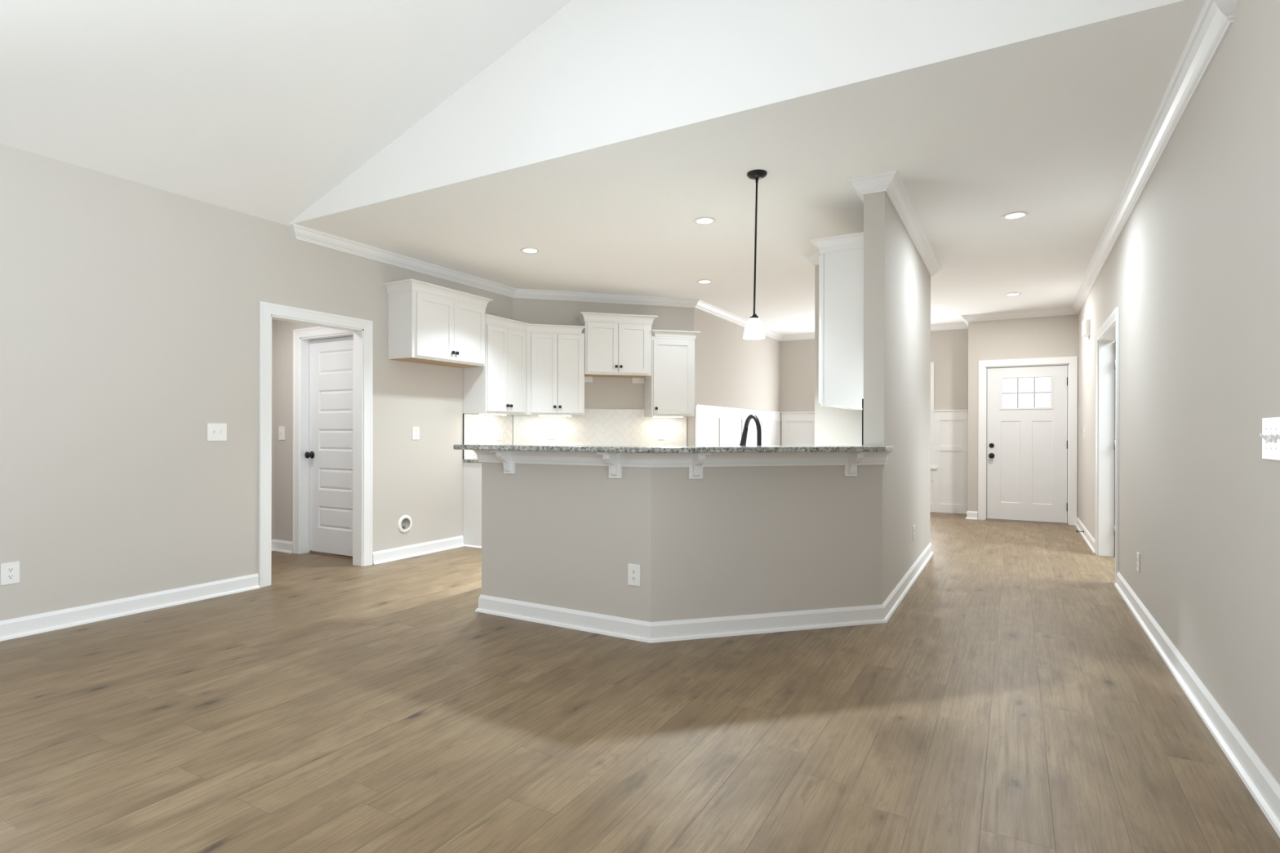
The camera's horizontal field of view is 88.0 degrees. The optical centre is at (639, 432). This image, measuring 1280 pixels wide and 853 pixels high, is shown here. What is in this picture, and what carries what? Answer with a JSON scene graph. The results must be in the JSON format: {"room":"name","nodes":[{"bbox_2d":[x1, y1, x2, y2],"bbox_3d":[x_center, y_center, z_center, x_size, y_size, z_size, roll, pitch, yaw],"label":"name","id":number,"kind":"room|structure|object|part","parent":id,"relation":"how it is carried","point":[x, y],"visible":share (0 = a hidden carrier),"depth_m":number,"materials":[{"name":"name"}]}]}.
{"room":"living room","nodes":[
{"label":"living room","id":0,"kind":"room"},
{"bbox_2d":[0,143,512,621],"bbox_3d":[-3.609,-0.225,3.636,0.115,2.743,8.772,0,0,30],"label":"wall","id":1,"kind":"structure","parent":0,"point":[129,309],"depth_m":4.29,"materials":[{"name":"grey paint"}]},
{"bbox_2d":[0,561,19,585],"bbox_3d":[-3.509,0.785,3.691,0.008,0.120,0.080,0,0,30],"label":"outlet","id":2,"kind":"object","parent":1,"relation":"attached to","point":[10,572],"visible":1,"depth_m":3.69,"materials":[{"name":"white plastic"}]},
{"bbox_2d":[6,574,14,579],"bbox_3d":[-3.507,0.804,3.689,0.003,0.027,0.033,0,0,30],"label":"receptacle","id":3,"kind":"object","parent":2,"relation":"attached to","point":[8,576],"depth_m":3.69,"materials":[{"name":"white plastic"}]},
{"bbox_2d":[6,567,14,573],"bbox_3d":[-3.507,0.765,3.689,0.003,0.027,0.033,0,0,30],"label":"receptacle","id":4,"kind":"object","parent":2,"relation":"attached to","point":[9,570],"depth_m":3.69,"materials":[{"name":"white plastic"}]},
{"bbox_2d":[207,422,226,440],"bbox_3d":[-2.962,-0.004,4.644,0.018,0.122,0.128,0,0,30],"label":"light switch","id":5,"kind":"object","parent":1,"relation":"attached to","point":[215,432],"visible":1,"depth_m":4.64,"materials":[{"name":"white plastic"}]},
{"bbox_2d":[0,535,464,641],"bbox_3d":[-3.749,1.093,3.247,0.029,0.106,7.960,0,0,30],"label":"baseboard","id":6,"kind":"structure","parent":1,"relation":"attached to","point":[15,628],"depth_m":4.28,"materials":[{"name":"white paint"}]},
{"bbox_2d":[258,301,373,587],"bbox_3d":[-2.624,0.088,5.361,0.138,2.122,0.989,0,0,30],"label":"trim","id":7,"kind":"structure","parent":1,"relation":"attached to","point":[362,329],"depth_m":5.57,"materials":[{"name":"white paint"}]},
{"bbox_2d":[397,515,412,533],"bbox_3d":[-2.151,0.840,6.079,0.020,0.164,0.164,0,0,30],"label":"outlet box","id":8,"kind":"object","parent":1,"relation":"attached to","point":[405,522],"visible":1,"depth_m":6.08,"materials":[{"name":"white plastic"}]},
{"bbox_2d":[412,426,419,439],"bbox_3d":[-2.093,0.007,6.188,0.008,0.120,0.080,0,0,30],"label":"outlet","id":9,"kind":"object","parent":1,"relation":"attached to","point":[415,430],"visible":1,"depth_m":6.19,"materials":[{"name":"white plastic"}]},
{"bbox_2d":[382,278,493,368],"bbox_3d":[-1.868,-0.988,6.219,0.363,0.668,1.022,0,0,30],"label":"upper cabinet","id":10,"kind":"object","parent":1,"relation":"attached to","point":[428,323],"visible":1,"depth_m":5.98,"materials":[{"name":"white paint"}]},
{"bbox_3d":[-1.847,-0.950,5.979,0.020,0.550,0.434,0,0,30],"label":"door","id":11,"kind":"part","parent":10,"relation":"part of","materials":[{"name":"white paint"}]},
{"bbox_3d":[-1.900,-0.655,6.237,0.288,0.002,0.876,0,0,30],"label":"panel","id":12,"kind":"part","parent":10,"relation":"part of","materials":[{"name":"brown wood"}]},
{"bbox_3d":[-1.867,-1.274,6.219,0.363,0.094,1.022,0,0,30],"label":"crown","id":13,"kind":"part","parent":10,"relation":"part of","materials":[{"name":"white paint"}]},
{"bbox_3d":[-1.637,-0.950,6.351,0.020,0.550,0.416,0,0,30],"label":"door","id":14,"kind":"part","parent":10,"relation":"part of","materials":[{"name":"white paint"}]},
{"bbox_2d":[462,313,528,415],"bbox_3d":[-1.466,-0.679,6.939,0.355,0.972,0.809,0,0,30],"label":"upper cabinet","id":15,"kind":"object","parent":1,"relation":"attached to","point":[500,386],"visible":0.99,"depth_m":6.73,"materials":[{"name":"white paint"}]},
{"bbox_2d":[479,413,506,415],"bbox_3d":[-1.521,-0.187,6.863,0.036,0.011,0.400,0,0,30],"label":"light bar","id":16,"kind":"object","parent":15,"relation":"attached to","point":[479,414],"visible":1,"depth_m":6.87,"materials":[{"name":"white plastic"}]},
{"bbox_3d":[-1.445,-0.642,6.702,0.020,0.856,0.289,0,0,30],"label":"door","id":17,"kind":"part","parent":15,"relation":"part of","materials":[{"name":"white paint"}]},
{"bbox_3d":[-1.366,-1.120,6.811,0.057,0.090,0.685,0,0,30],"label":"crown","id":18,"kind":"part","parent":15,"relation":"part of","materials":[{"name":"white paint"}]},
{"bbox_3d":[-1.301,-0.642,6.955,0.020,0.856,0.288,0,0,30],"label":"door","id":19,"kind":"part","parent":15,"relation":"part of","materials":[{"name":"white paint"}]},
{"bbox_2d":[286,0,1237,341],"bbox_3d":[1.547,-1.541,6.974,5.569,0.087,7.482,0,0,30],"label":"trim","id":20,"kind":"structure","parent":1,"relation":"attached to","point":[1215,20],"depth_m":5.25,"materials":[{"name":"white paint"}]},
{"bbox_2d":[271,319,317,542],"bbox_3d":[-3.416,-0.078,5.525,1.410,2.450,2.450,0,0,30],"label":"wall","id":21,"kind":"structure","parent":0,"point":[282,331],"depth_m":6.40,"materials":[{"name":"grey paint"}]},
{"bbox_2d":[271,539,292,553],"bbox_3d":[-3.889,1.093,5.570,0.302,0.106,1.865,0,0,30],"label":"baseboard","id":22,"kind":"structure","parent":21,"relation":"attached to","point":[277,545],"depth_m":6.37,"materials":[{"name":"white paint"}]},
{"bbox_2d":[278,426,284,439],"bbox_3d":[-3.464,0.006,6.391,0.088,0.130,0.018,0,0,30],"label":"light switch","id":23,"kind":"object","parent":21,"relation":"attached to","point":[281,428],"visible":1,"depth_m":6.39,"materials":[{"name":"white plastic"}]},
{"bbox_2d":[292,326,353,554],"bbox_3d":[-2.843,0.085,6.107,0.969,2.127,0.138,0,0,30],"label":"trim","id":24,"kind":"structure","parent":21,"relation":"attached to","point":[301,337],"depth_m":6.27,"materials":[{"name":"white paint"}]},
{"bbox_2d":[304,336,353,559],"bbox_3d":[-2.828,0.136,6.133,0.805,2.026,0.112,0,0,30],"label":"door","id":25,"kind":"structure","parent":21,"relation":"in","point":[330,455],"depth_m":6.17,"materials":[{"name":"white paint"}]},
{"bbox_3d":[-3.136,0.213,6.279,0.069,0.069,0.062,0,0,30],"label":"knob","id":26,"kind":"part","parent":25,"relation":"part of","materials":[{"name":"black metal"}]},
{"bbox_2d":[0,0,1205,334],"bbox_3d":[0.663,-1.935,4.005,10.200,1.283,13.920,0,0,30],"label":"ceiling","id":27,"kind":"structure","parent":0,"point":[464,136],"depth_m":3.79,"materials":[{"name":"white paint"}]},
{"bbox_2d":[520,248,539,253],"bbox_3d":[-0.959,-1.586,5.779,0.172,0.006,0.172,0,0,30],"label":"recessed light","id":28,"kind":"object","parent":27,"relation":"in","point":[529,251],"visible":1,"depth_m":5.79,"materials":[{"name":"white plastic"}]},
{"bbox_2d":[693,217,715,225],"bbox_3d":[0.485,-1.583,4.956,0.172,0.006,0.172,0,0,30],"label":"recessed light","id":29,"kind":"object","parent":27,"relation":"in","point":[701,220],"visible":1,"depth_m":4.95,"materials":[{"name":"white plastic"}]},
{"bbox_2d":[696,280,712,284],"bbox_3d":[0.680,-1.583,6.955,0.172,0.006,0.172,0,0,30],"label":"recessed light","id":30,"kind":"object","parent":27,"relation":"in","point":[700,282],"visible":1,"depth_m":6.96,"materials":[{"name":"white plastic"}]},
{"bbox_2d":[743,168,767,339],"bbox_3d":[0.705,-1.082,4.051,0.140,1.009,0.131,0,0,30],"label":"pendant light","id":31,"kind":"object","parent":27,"relation":"hanging from","point":[753,330],"visible":1,"depth_m":4.03,"materials":[{"name":"black metal"}]},
{"bbox_3d":[0.699,-0.638,4.053,0.129,0.121,0.129,0,0,30],"label":"lamp shade","id":32,"kind":"part","parent":31,"relation":"part of","materials":[{"name":"white glass"}]},
{"bbox_3d":[0.708,-1.139,4.051,0.029,0.840,0.017,0,0,0],"label":"rod","id":33,"kind":"part","parent":31,"relation":"part of","materials":[{"name":"black metal"}]},
{"bbox_2d":[1004,293,1021,296],"bbox_3d":[4.250,-1.574,7.549,0.172,0.006,0.172,0,0,30],"label":"recessed light","id":34,"kind":"object","parent":27,"relation":"in","point":[1008,294],"visible":1,"depth_m":7.54,"materials":[{"name":"white plastic"}]},
{"bbox_2d":[1001,211,1028,219],"bbox_3d":[2.730,-1.578,4.823,0.172,0.006,0.172,0,0,30],"label":"recessed light","id":35,"kind":"object","parent":27,"relation":"in","point":[1014,215],"visible":1,"depth_m":4.82,"materials":[{"name":"white plastic"}]},
{"bbox_2d":[512,297,693,445],"bbox_3d":[-0.383,-0.217,7.732,2.291,2.743,0.120,0,0,-15],"label":"wall","id":36,"kind":"structure","parent":0,"point":[603,393],"depth_m":7.67,"materials":[{"name":"grey paint"}]},
{"bbox_2d":[515,323,586,415],"bbox_3d":[-1.004,-0.678,7.311,0.761,0.972,0.355,0,0,-15],"label":"upper cabinet","id":37,"kind":"object","parent":36,"relation":"attached to","point":[555,353],"visible":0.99,"depth_m":7.18,"materials":[{"name":"white paint"}]},
{"bbox_3d":[-1.034,-0.641,7.162,0.278,0.856,0.020,0,0,-15],"label":"door","id":38,"kind":"part","parent":37,"relation":"part of","materials":[{"name":"white paint"}]},
{"bbox_2d":[537,414,571,416],"bbox_3d":[-0.938,-0.186,7.308,0.375,0.011,0.036,0,0,-15],"label":"light bar","id":39,"kind":"object","parent":37,"relation":"attached to","point":[538,415],"visible":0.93,"depth_m":7.29,"materials":[{"name":"white plastic"}]},
{"bbox_3d":[-0.904,-1.119,7.184,0.636,0.090,0.057,0,0,-15],"label":"crown","id":40,"kind":"part","parent":37,"relation":"part of","materials":[{"name":"white paint"}]},
{"bbox_3d":[-0.762,-0.641,7.237,0.280,0.856,0.020,0,0,-15],"label":"door","id":41,"kind":"part","parent":37,"relation":"part of","materials":[{"name":"white paint"}]},
{"bbox_2d":[462,408,687,459],"bbox_3d":[-0.710,0.000,7.505,2.652,0.547,0.426,0,0,-27],"label":"backsplash","id":42,"kind":"structure","parent":36,"relation":"attached to","point":[606,427],"depth_m":7.58,"materials":[{"name":"white tile"}]},
{"bbox_3d":[-1.791,0.039,6.719,0.012,0.464,0.007,0,0,30],"label":"edge trim","id":43,"kind":"part","parent":42,"relation":"part of","materials":[{"name":"black metal"}]},
{"bbox_2d":[497,429,502,439],"bbox_3d":[-1.519,0.022,7.180,0.008,0.118,0.075,0,0,30],"label":"outlet","id":44,"kind":"object","parent":42,"relation":"attached to","point":[499,431],"visible":1,"depth_m":7.17,"materials":[{"name":"white plastic"}]},
{"bbox_3d":[0.561,0.044,7.924,0.004,0.464,0.011,0,0,-15],"label":"edge trim","id":45,"kind":"part","parent":42,"relation":"part of","materials":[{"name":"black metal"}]},
{"bbox_2d":[584,376,592,382],"bbox_3d":[-0.615,-0.611,7.594,0.139,0.064,0.019,0,0,-16],"label":"block","id":46,"kind":"object","parent":36,"relation":"attached to","point":[587,379],"visible":0.56,"depth_m":7.59,"materials":[{"name":"white paint"}]},
{"bbox_2d":[574,311,657,377],"bbox_3d":[-0.271,-0.979,7.509,0.885,0.674,0.364,0,0,-15],"label":"upper cabinet","id":47,"kind":"object","parent":36,"relation":"attached to","point":[616,344],"visible":0.99,"depth_m":7.37,"materials":[{"name":"white paint"}]},
{"bbox_3d":[-0.411,-0.942,7.331,0.348,0.544,0.020,0,0,-15],"label":"door","id":48,"kind":"part","parent":47,"relation":"part of","materials":[{"name":"white paint"}]},
{"bbox_3d":[-0.270,-1.270,7.509,0.885,0.092,0.364,0,0,-15],"label":"crown","id":49,"kind":"part","parent":47,"relation":"part of","materials":[{"name":"white paint"}]},
{"bbox_3d":[-0.281,-0.643,7.545,0.726,0.002,0.286,0,0,-15],"label":"panel","id":50,"kind":"part","parent":47,"relation":"part of","materials":[{"name":"white paint"}]},
{"bbox_3d":[-0.072,-0.941,7.425,0.348,0.544,0.020,0,0,-15],"label":"door","id":51,"kind":"part","parent":47,"relation":"part of","materials":[{"name":"white paint"}]},
{"bbox_2d":[631,377,644,383],"bbox_3d":[-0.022,-0.609,7.758,0.147,0.064,0.019,0,0,-15],"label":"block","id":52,"kind":"object","parent":36,"relation":"attached to","point":[634,380],"visible":1,"depth_m":7.75,"materials":[{"name":"white paint"}]},
{"bbox_2d":[644,329,701,417],"bbox_3d":[0.371,-0.674,7.690,0.581,0.969,0.358,0,0,-15],"label":"upper cabinet","id":53,"kind":"object","parent":36,"relation":"attached to","point":[669,390],"visible":0.98,"depth_m":7.55,"materials":[{"name":"white paint"}]},
{"bbox_2d":[653,416,684,417],"bbox_3d":[0.324,-0.183,7.658,0.375,0.011,0.036,0,0,-15],"label":"light bar","id":54,"kind":"object","parent":53,"relation":"attached to","point":[653,416],"visible":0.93,"depth_m":7.65,"materials":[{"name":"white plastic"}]},
{"bbox_3d":[0.376,-0.631,7.552,0.464,0.842,0.020,0,0,-15],"label":"door","id":55,"kind":"part","parent":53,"relation":"part of","materials":[{"name":"white paint"}]},
{"bbox_3d":[0.372,-1.115,7.690,0.581,0.087,0.358,0,0,-15],"label":"crown","id":56,"kind":"part","parent":53,"relation":"part of","materials":[{"name":"white paint"}]},
{"bbox_2d":[0,511,1279,852],"bbox_3d":[0.569,1.216,4.054,11.400,0.120,13.920,0,0,30],"label":"floor","id":57,"kind":"structure","parent":0,"point":[1012,700],"depth_m":2.60,"materials":[{"name":"brown wood"}]},
{"bbox_2d":[462,462,481,548],"bbox_3d":[-1.064,0.728,7.041,0.959,0.849,1.301,0,0,30],"label":"base cabinet","id":58,"kind":"object","parent":57,"relation":"on","point":[472,472],"visible":0.02,"depth_m":6.66,"materials":[{"name":"white paint"}]},
{"bbox_2d":[463,458,481,462],"bbox_3d":[-1.052,0.288,7.031,0.967,0.030,1.292,0,0,30],"label":"countertop","id":59,"kind":"structure","parent":58,"relation":"on","point":[469,460],"depth_m":6.66,"materials":[{"name":"grey stone"}]},
{"bbox_3d":[-1.540,1.143,6.569,0.598,0.016,0.013,0,0,30],"label":"shoe molding","id":60,"kind":"part","parent":58,"relation":"part of","materials":[{"name":"white paint"}]},
{"bbox_3d":[0.618,0.732,4.974,2.157,0.849,2.583,0,0,30],"label":"base cabinet","id":61,"kind":"object","parent":57,"relation":"on","visible":0},
{"bbox_3d":[0.613,0.291,4.976,2.151,0.030,2.586,0,0,30],"label":"countertop","id":62,"kind":"structure","parent":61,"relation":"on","visible":0},
{"bbox_2d":[739,413,761,445],"bbox_3d":[0.717,0.080,4.201,0.254,0.394,0.122,0,0,43],"label":"faucet","id":63,"kind":"object","parent":62,"relation":"on","point":[743,442],"visible":0.65,"depth_m":4.20,"materials":[{"name":"black metal"}]},
{"bbox_2d":[481,462,884,622],"bbox_3d":[0.224,0.632,3.960,2.540,1.047,0.623,0,0,5],"label":"wall","id":64,"kind":"structure","parent":0,"point":[730,541],"depth_m":3.88,"materials":[{"name":"grey paint"}]},
{"bbox_2d":[489,449,515,473],"bbox_3d":[-0.851,0.181,4.092,0.082,0.152,0.149,0,0,30],"label":"corbel","id":65,"kind":"object","parent":64,"relation":"attached to","point":[504,456],"visible":0.77,"depth_m":4.11,"materials":[{"name":"white paint"}]},
{"bbox_3d":[-0.855,0.112,4.085,0.072,0.014,0.132,0,0,30],"label":"plate","id":66,"kind":"part","parent":65,"relation":"part of","materials":[{"name":"white paint"}]},
{"bbox_3d":[-0.818,0.182,4.150,0.082,0.150,0.017,0,0,30],"label":"plate","id":67,"kind":"part","parent":65,"relation":"part of","materials":[{"name":"white paint"}]},
{"bbox_2d":[596,452,622,478],"bbox_3d":[-0.172,0.183,3.708,0.082,0.152,0.149,0,0,30],"label":"corbel","id":68,"kind":"object","parent":64,"relation":"attached to","point":[611,459],"visible":0.73,"depth_m":3.73,"materials":[{"name":"white paint"}]},
{"bbox_3d":[-0.176,0.114,3.701,0.072,0.014,0.132,0,0,30],"label":"plate","id":69,"kind":"part","parent":68,"relation":"part of","materials":[{"name":"white paint"}]},
{"bbox_3d":[-0.139,0.184,3.766,0.082,0.150,0.017,0,0,30],"label":"plate","id":70,"kind":"part","parent":68,"relation":"part of","materials":[{"name":"white paint"}]},
{"bbox_2d":[627,564,639,586],"bbox_3d":[-0.034,0.799,3.711,0.080,0.120,0.008,0,0,30],"label":"outlet","id":71,"kind":"object","parent":64,"relation":"attached to","point":[633,571],"visible":1,"depth_m":3.71,"materials":[{"name":"white plastic"}]},
{"bbox_2d":[631,576,636,581],"bbox_3d":[-0.035,0.818,3.708,0.033,0.027,0.003,0,0,30],"label":"receptacle","id":72,"kind":"object","parent":71,"relation":"attached to","point":[633,578],"depth_m":3.71,"materials":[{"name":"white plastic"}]},
{"bbox_2d":[631,568,636,574],"bbox_3d":[-0.035,0.779,3.708,0.033,0.027,0.003,0,0,30],"label":"receptacle","id":73,"kind":"object","parent":71,"relation":"attached to","point":[633,571],"depth_m":3.71,"materials":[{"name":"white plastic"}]},
{"bbox_2d":[453,444,893,453],"bbox_3d":[0.173,0.092,3.863,2.690,0.030,0.895,0,0,5],"label":"countertop","id":74,"kind":"structure","parent":64,"relation":"on","point":[535,447],"depth_m":3.71,"materials":[{"name":"grey stone"}]},
{"bbox_2d":[472,449,892,467],"bbox_3d":[0.210,0.150,3.928,2.650,0.086,0.663,0,0,6],"label":"trim","id":75,"kind":"structure","parent":64,"relation":"attached to","point":[566,458],"depth_m":3.85,"materials":[{"name":"white paint"}]},
{"bbox_2d":[688,453,711,479],"bbox_3d":[0.330,0.184,3.659,0.082,0.152,0.149,0,0,-15],"label":"corbel","id":76,"kind":"object","parent":64,"relation":"attached to","point":[695,469],"visible":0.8,"depth_m":3.69,"materials":[{"name":"white paint"}]},
{"bbox_3d":[0.313,0.185,3.722,0.082,0.150,0.017,0,0,-15],"label":"plate","id":77,"kind":"part","parent":76,"relation":"part of","materials":[{"name":"white paint"}]},
{"bbox_3d":[0.333,0.115,3.650,0.072,0.014,0.132,0,0,-15],"label":"plate","id":78,"kind":"part","parent":76,"relation":"part of","materials":[{"name":"white paint"}]},
{"bbox_2d":[475,542,933,643],"bbox_3d":[1.173,1.105,4.948,4.344,0.106,1.842,0,0,-39],"label":"baseboard","id":79,"kind":"structure","parent":64,"relation":"attached to","point":[756,624],"depth_m":3.89,"materials":[{"name":"white paint"}]},
{"bbox_2d":[844,451,869,475],"bbox_3d":[1.284,0.186,3.923,0.082,0.152,0.149,0,0,-15],"label":"corbel","id":80,"kind":"object","parent":64,"relation":"attached to","point":[855,458],"visible":0.79,"depth_m":3.95,"materials":[{"name":"white paint"}]},
{"bbox_3d":[1.267,0.187,3.986,0.082,0.150,0.017,0,0,-15],"label":"plate","id":81,"kind":"part","parent":80,"relation":"part of","materials":[{"name":"white paint"}]},
{"bbox_3d":[1.287,0.117,3.914,0.072,0.014,0.132,0,0,-15],"label":"plate","id":82,"kind":"part","parent":80,"relation":"part of","materials":[{"name":"white paint"}]},
{"bbox_2d":[693,307,779,445],"bbox_3d":[1.416,-0.213,9.433,0.120,2.743,3.328,0,0,30],"label":"wall","id":83,"kind":"structure","parent":0,"point":[731,370],"depth_m":9.07,"materials":[{"name":"grey paint"}]},
{"bbox_2d":[694,404,781,445],"bbox_3d":[1.487,0.411,9.402,0.036,1.495,3.307,0,0,30],"label":"wainscoting","id":84,"kind":"structure","parent":83,"relation":"attached to","point":[714,425],"depth_m":8.98,"materials":[{"name":"white paint"}]},
{"bbox_2d":[814,191,930,601],"bbox_3d":[1.779,-0.212,5.440,0.855,2.743,2.580,0,0,30],"label":"wall partition","id":85,"kind":"structure","parent":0,"point":[897,281],"depth_m":4.71,"materials":[{"name":"grey paint"}]},
{"bbox_2d":[809,231,863,409],"bbox_3d":[1.571,-0.748,4.853,0.386,1.130,1.007,0,0,30],"label":"upper cabinet","id":86,"kind":"object","parent":85,"relation":"attached to","point":[841,260],"visible":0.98,"depth_m":4.47,"materials":[{"name":"white paint"}]},
{"bbox_3d":[1.354,-0.710,4.756,0.020,1.016,0.461,0,0,30],"label":"door","id":87,"kind":"part","parent":86,"relation":"part of","materials":[{"name":"white paint"}]},
{"bbox_3d":[1.480,-0.710,4.940,0.018,1.053,0.943,0,0,30],"label":"frame","id":88,"kind":"part","parent":86,"relation":"part of","materials":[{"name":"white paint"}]},
{"bbox_3d":[1.572,-1.268,4.853,0.386,0.090,1.007,0,0,30],"label":"crown","id":89,"kind":"part","parent":86,"relation":"part of","materials":[{"name":"white paint"}]},
{"bbox_2d":[850,406,862,409],"bbox_3d":[1.611,-0.177,4.834,0.036,0.011,0.520,0,0,30],"label":"light bar","id":90,"kind":"object","parent":86,"relation":"attached to","point":[855,407],"visible":0.57,"depth_m":4.68,"materials":[{"name":"white plastic"}]},
{"bbox_2d":[862,399,863,445],"bbox_3d":[1.800,0.033,4.880,0.013,0.492,1.572,0,0,30],"label":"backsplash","id":91,"kind":"structure","parent":85,"relation":"attached to","point":[862,399],"depth_m":4.20,"materials":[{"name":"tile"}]},
{"bbox_2d":[803,169,941,276],"bbox_3d":[1.782,-1.540,5.440,1.023,0.087,2.748,0,0,30],"label":"trim","id":92,"kind":"structure","parent":85,"relation":"attached to","point":[891,182],"depth_m":4.49,"materials":[{"name":"white paint"}]},
{"bbox_2d":[912,524,915,540],"bbox_3d":[2.197,0.803,5.305,0.008,0.120,0.080,0,0,30],"label":"outlet","id":93,"kind":"object","parent":85,"relation":"attached to","point":[913,526],"visible":1,"depth_m":5.28,"materials":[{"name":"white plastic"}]},
{"bbox_2d":[779,328,968,445],"bbox_3d":[3.543,-0.208,10.221,3.045,2.743,0.140,0,0,30],"label":"wall","id":94,"kind":"structure","parent":0,"point":[948,348],"depth_m":9.70,"materials":[{"name":"grey paint"}]},
{"bbox_2d":[781,409,968,514],"bbox_3d":[3.506,0.415,10.140,2.748,1.495,0.036,0,0,30],"label":"wainscoting","id":95,"kind":"structure","parent":94,"relation":"attached to","point":[949,482],"depth_m":9.62,"materials":[{"name":"white paint"}]},
{"bbox_2d":[930,362,937,475],"bbox_3d":[3.599,-0.207,10.163,1.770,1.651,0.184,0,0,30],"label":"window","id":96,"kind":"structure","parent":94,"relation":"in","point":[932,468],"depth_m":9.70,"materials":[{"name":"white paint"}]},
{"bbox_2d":[968,314,1078,517],"bbox_3d":[5.171,-0.205,8.869,1.360,2.743,0.610,0,0,30],"label":"wall","id":97,"kind":"structure","parent":0,"point":[1051,336],"depth_m":8.71,"materials":[{"name":"grey paint"}]},
{"bbox_2d":[965,511,977,519],"bbox_3d":[4.607,1.113,9.170,0.146,0.106,0.639,0,0,30],"label":"baseboard","id":98,"kind":"structure","parent":97,"relation":"attached to","point":[970,514],"depth_m":8.90,"materials":[{"name":"white paint"}]},
{"bbox_2d":[985,364,1068,524],"bbox_3d":[5.040,0.151,8.644,0.945,2.030,0.170,0,0,30],"label":"door","id":99,"kind":"structure","parent":97,"relation":"in","point":[1027,464],"depth_m":8.62,"materials":[{"name":"white paint"}]},
{"bbox_3d":[4.667,0.308,8.791,0.072,0.072,0.060,0,0,30],"label":"knob","id":100,"kind":"part","parent":99,"relation":"part of","materials":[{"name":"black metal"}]},
{"bbox_3d":[5.038,-0.521,8.639,0.568,0.406,0.006,0,0,30],"label":"pane","id":101,"kind":"part","parent":99,"relation":"part of","materials":[{"name":"clear glass"}]},
{"bbox_3d":[5.027,-0.521,8.621,0.596,0.434,0.012,0,0,30],"label":"glass frame","id":102,"kind":"part","parent":99,"relation":"part of","materials":[{"name":"white paint"}]},
{"bbox_2d":[977,355,1077,525],"bbox_3d":[5.048,0.103,8.658,1.109,2.127,0.158,0,0,30],"label":"trim","id":103,"kind":"structure","parent":97,"relation":"attached to","point":[1072,362],"depth_m":8.51,"materials":[{"name":"white paint"}]},
{"bbox_2d":[1114,340,1115,466],"bbox_3d":[5.485,-0.204,5.111,2.890,2.743,4.500,0,0,30],"label":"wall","id":104,"kind":"structure","parent":0,"point":[1115,340],"depth_m":7.60,"materials":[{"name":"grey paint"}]},
{"bbox_2d":[1077,0,1279,785],"bbox_3d":[2.368,-0.211,2.659,0.120,2.743,12.960,0,0,30],"label":"wall","id":105,"kind":"structure","parent":0,"point":[1192,274],"depth_m":2.69,"materials":[{"name":"grey paint"}]},
{"bbox_2d":[1082,318,1090,337],"bbox_3d":[4.775,-1.117,7.089,0.058,0.175,0.216,0,0,30],"label":"door chime","id":106,"kind":"object","parent":105,"relation":"attached to","point":[1086,322],"visible":1,"depth_m":7.01,"materials":[{"name":"white plastic"}]},
{"bbox_2d":[1094,306,1119,582],"bbox_3d":[4.061,0.103,5.670,0.142,2.122,1.494,0,0,30],"label":"trim","id":107,"kind":"structure","parent":105,"relation":"attached to","point":[1108,333],"depth_m":6.22,"materials":[{"name":"white paint"}]},
{"bbox_2d":[1113,341,1115,555],"bbox_3d":[4.722,0.152,6.027,0.670,2.004,0.047,0,0,30],"label":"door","id":108,"kind":"structure","parent":105,"relation":"in","point":[1115,341],"depth_m":6.18,"materials":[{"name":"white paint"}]},
{"bbox_2d":[1137,551,1139,573],"bbox_3d":[3.178,0.827,4.226,0.008,0.120,0.080,0,0,30],"label":"outlet","id":109,"kind":"object","parent":105,"relation":"attached to","point":[1138,553],"visible":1,"depth_m":4.21,"materials":[{"name":"white plastic"}]},
{"bbox_2d":[1075,517,1279,838],"bbox_3d":[2.294,1.107,2.686,0.029,0.106,12.938,0,0,30],"label":"baseboard","id":110,"kind":"structure","parent":105,"relation":"attached to","point":[1260,782],"depth_m":2.59,"materials":[{"name":"white paint"}]},
{"bbox_2d":[1260,417,1279,460],"bbox_3d":[1.913,0.018,1.998,0.018,0.125,0.170,0,0,30],"label":"light switch","id":111,"kind":"object","parent":105,"relation":"attached to","point":[1270,435],"visible":1,"depth_m":1.99,"materials":[{"name":"white plastic"}]}
]}

